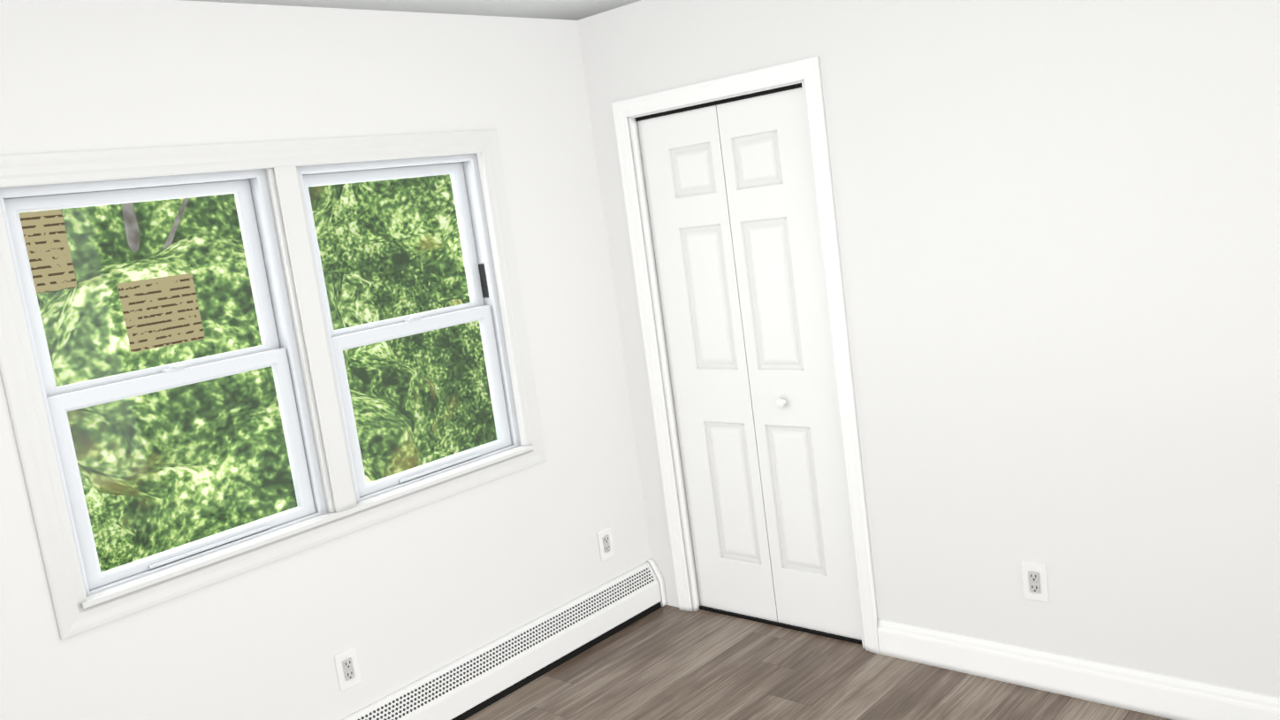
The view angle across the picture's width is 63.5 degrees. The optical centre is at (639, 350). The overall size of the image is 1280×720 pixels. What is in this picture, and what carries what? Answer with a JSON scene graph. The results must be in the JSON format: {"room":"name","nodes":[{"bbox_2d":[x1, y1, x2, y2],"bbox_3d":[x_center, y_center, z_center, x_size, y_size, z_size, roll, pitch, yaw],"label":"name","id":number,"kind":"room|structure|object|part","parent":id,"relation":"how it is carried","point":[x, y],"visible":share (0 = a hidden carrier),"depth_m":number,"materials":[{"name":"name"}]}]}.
{"room":"empty bedroom","nodes":[
{"label":"empty bedroom","id":0,"kind":"room"},
{"bbox_2d":[0,0,650,719],"bbox_3d":[-1.375,0.245,2.996,0.150,2.440,4.000,0,11,43],"label":"wall","id":1,"kind":"structure","parent":0,"point":[405,599],"depth_m":3.37,"materials":[{"name":"white paint"}]},
{"bbox_2d":[0,128,547,639],"bbox_3d":[-1.067,-0.027,3.291,0.151,1.258,1.738,0,11,43],"label":"window","id":2,"kind":"structure","parent":1,"relation":"in","point":[256,178],"depth_m":3.20,"materials":[{"name":"white plastic"}]},
{"bbox_2d":[18,209,205,352],"bbox_3d":[-1.474,-0.200,2.918,0.001,0.418,0.425,0,11,43],"label":"window sticker","id":3,"kind":"object","parent":2,"relation":"attached to","point":[161,311],"visible":1,"depth_m":2.96,"materials":[{"name":"paper"}]},
{"label":"glass","id":4,"kind":"part","parent":2,"relation":"part of","materials":[{"name":"clear glass"}]},
{"bbox_3d":[-1.410,-0.184,2.988,0.030,0.564,0.695,0,11,43],"label":"window sash","id":5,"kind":"part","parent":2,"relation":"part of","materials":[{"name":"white plastic"}]},
{"bbox_3d":[-1.365,0.054,3.010,0.095,1.108,0.755,0,11,43],"label":"frame","id":6,"kind":"part","parent":2,"relation":"part of","materials":[{"name":"white plastic"}]},
{"bbox_2d":[161,363,186,373],"bbox_3d":[-1.350,0.050,2.997,0.034,0.016,0.058,0,11,43],"label":"lock","id":7,"kind":"object","parent":2,"relation":"attached to","point":[174,368],"visible":0.96,"depth_m":2.99,"materials":[{"name":"white plastic"}]},
{"bbox_3d":[-1.313,0.321,3.035,0.040,0.537,0.695,0,11,43],"label":"window sash","id":8,"kind":"part","parent":2,"relation":"part of","materials":[{"name":"white plastic"}]},
{"label":"glass","id":9,"kind":"part","parent":2,"relation":"part of","materials":[{"name":"clear glass"}]},
{"label":"glass","id":10,"kind":"part","parent":2,"relation":"part of","materials":[{"name":"clear glass"}]},
{"bbox_3d":[-0.849,-0.348,3.594,0.030,0.564,0.677,0,11,43],"label":"window sash","id":11,"kind":"part","parent":2,"relation":"part of","materials":[{"name":"white plastic"}]},
{"bbox_3d":[-0.804,-0.110,3.617,0.095,1.108,0.737,0,11,43],"label":"frame","id":12,"kind":"part","parent":2,"relation":"part of","materials":[{"name":"white plastic"}]},
{"bbox_2d":[403,314,423,321],"bbox_3d":[-0.789,-0.114,3.603,0.034,0.016,0.058,0,11,43],"label":"lock","id":13,"kind":"object","parent":2,"relation":"attached to","point":[415,317],"visible":0.96,"depth_m":3.59,"materials":[{"name":"white plastic"}]},
{"label":"glass","id":14,"kind":"part","parent":2,"relation":"part of","materials":[{"name":"clear glass"}]},
{"bbox_3d":[-0.752,0.158,3.641,0.040,0.537,0.677,0,11,43],"label":"window sash","id":15,"kind":"part","parent":2,"relation":"part of","materials":[{"name":"white plastic"}]},
{"bbox_2d":[478,263,488,297],"bbox_3d":[-0.580,-0.261,3.841,0.030,0.125,0.006,0,11,43],"label":"window latch","id":16,"kind":"object","parent":2,"relation":"attached to","point":[483,281],"depth_m":3.84,"materials":[{"name":"grey"}]},
{"bbox_2d":[334,646,361,691],"bbox_3d":[-0.944,1.028,3.344,0.010,0.124,0.078,0,11,43],"label":"electrical outlet","id":17,"kind":"object","parent":1,"relation":"attached to","point":[347,669],"visible":1,"depth_m":3.34,"materials":[{"name":"white plastic"}]},
{"bbox_2d":[340,558,667,719],"bbox_3d":[-1.046,1.313,3.194,0.064,0.200,3.385,0,11,43],"label":"baseboard heater","id":18,"kind":"object","parent":1,"relation":"attached to","point":[466,686],"visible":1,"depth_m":3.84,"materials":[{"name":"metal"}]},
{"bbox_2d":[596,525,614,560],"bbox_3d":[-0.137,0.786,4.216,0.010,0.124,0.078,0,11,43],"label":"electrical outlet","id":19,"kind":"object","parent":1,"relation":"attached to","point":[605,544],"visible":1,"depth_m":4.21,"materials":[{"name":"white plastic"}]},
{"bbox_2d":[182,0,640,20],"bbox_3d":[0.209,-1.089,1.726,4.200,0.120,4.800,0,11,43],"label":"ceiling","id":20,"kind":"structure","parent":0,"point":[573,10],"depth_m":3.60,"materials":[{"name":"white paint"}]},
{"bbox_2d":[464,604,1173,719],"bbox_3d":[0.281,1.500,1.803,4.200,0.120,4.000,0,11,43],"label":"floor","id":21,"kind":"structure","parent":0,"point":[668,662],"depth_m":3.62,"materials":[{"name":"wood"}]},
{"bbox_2d":[577,0,1279,696],"bbox_3d":[1.384,-0.127,2.996,3.900,2.440,0.120,0,11,43],"label":"wall","id":22,"kind":"structure","parent":0,"point":[1058,223],"depth_m":3.08,"materials":[{"name":"white paint"}]},
{"bbox_2d":[637,105,777,621],"bbox_3d":[0.276,0.080,4.059,0.390,1.997,0.034,0,11,43],"label":"closet door leaf","id":23,"kind":"structure","parent":22,"relation":"in","point":[685,186],"depth_m":4.04,"materials":[{"name":"white paint"}]},
{"bbox_2d":[635,83,802,121],"bbox_3d":[0.291,-0.908,3.786,0.790,0.013,0.054,0,11,43],"label":"door track","id":24,"kind":"object","parent":22,"relation":"attached to","point":[733,99],"visible":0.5,"depth_m":3.75,"materials":[{"name":"black metal"}]},
{"bbox_2d":[611,56,879,654],"bbox_3d":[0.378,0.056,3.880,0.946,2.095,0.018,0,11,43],"label":"door frame","id":25,"kind":"structure","parent":22,"relation":"attached to","point":[808,71],"depth_m":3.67,"materials":[{"name":"white wood"}]},
{"bbox_2d":[699,604,862,644],"bbox_3d":[0.554,1.067,4.069,0.790,0.012,0.053,0,11,43],"label":"door track","id":26,"kind":"object","parent":22,"relation":"in","point":[790,626],"depth_m":4.03,"materials":[{"name":"black metal"}]},
{"bbox_2d":[716,87,861,639],"bbox_3d":[0.565,0.080,3.791,0.390,1.997,0.034,0,11,43],"label":"closet door leaf","id":27,"kind":"structure","parent":22,"relation":"in","point":[767,167],"depth_m":3.78,"materials":[{"name":"white paint"}]},
{"bbox_2d":[775,398,786,408],"bbox_3d":[0.519,0.192,3.812,0.033,0.033,0.040,0,11,43],"label":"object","id":28,"kind":"structure","parent":27,"relation":"attached to","point":[780,403],"depth_m":3.80,"materials":[{"name":"white"}]},
{"bbox_2d":[1020,561,1049,601],"bbox_3d":[1.246,0.729,3.264,0.078,0.124,0.010,0,11,43],"label":"electrical outlet","id":29,"kind":"object","parent":22,"relation":"attached to","point":[1035,581],"visible":1,"depth_m":3.26,"materials":[{"name":"white plastic"}]},
{"bbox_2d":[877,617,1279,719],"bbox_3d":[1.883,1.019,2.749,2.798,0.130,0.016,0,11,43],"label":"baseboard","id":30,"kind":"structure","parent":22,"relation":"attached to","point":[1163,695],"depth_m":3.22,"materials":[{"name":"white wood"}]},
{"label":"outside","id":31,"kind":"structure","parent":0,"visible":0},
{"label":"ground","id":32,"kind":"structure","parent":31,"visible":0},
{"bbox_2d":[19,174,497,571],"bbox_3d":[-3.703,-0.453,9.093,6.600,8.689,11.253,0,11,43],"label":"trees","id":33,"kind":"object","parent":32,"relation":"on","point":[97,358],"depth_m":6.11,"materials":[{"name":"green plant"}]}
]}

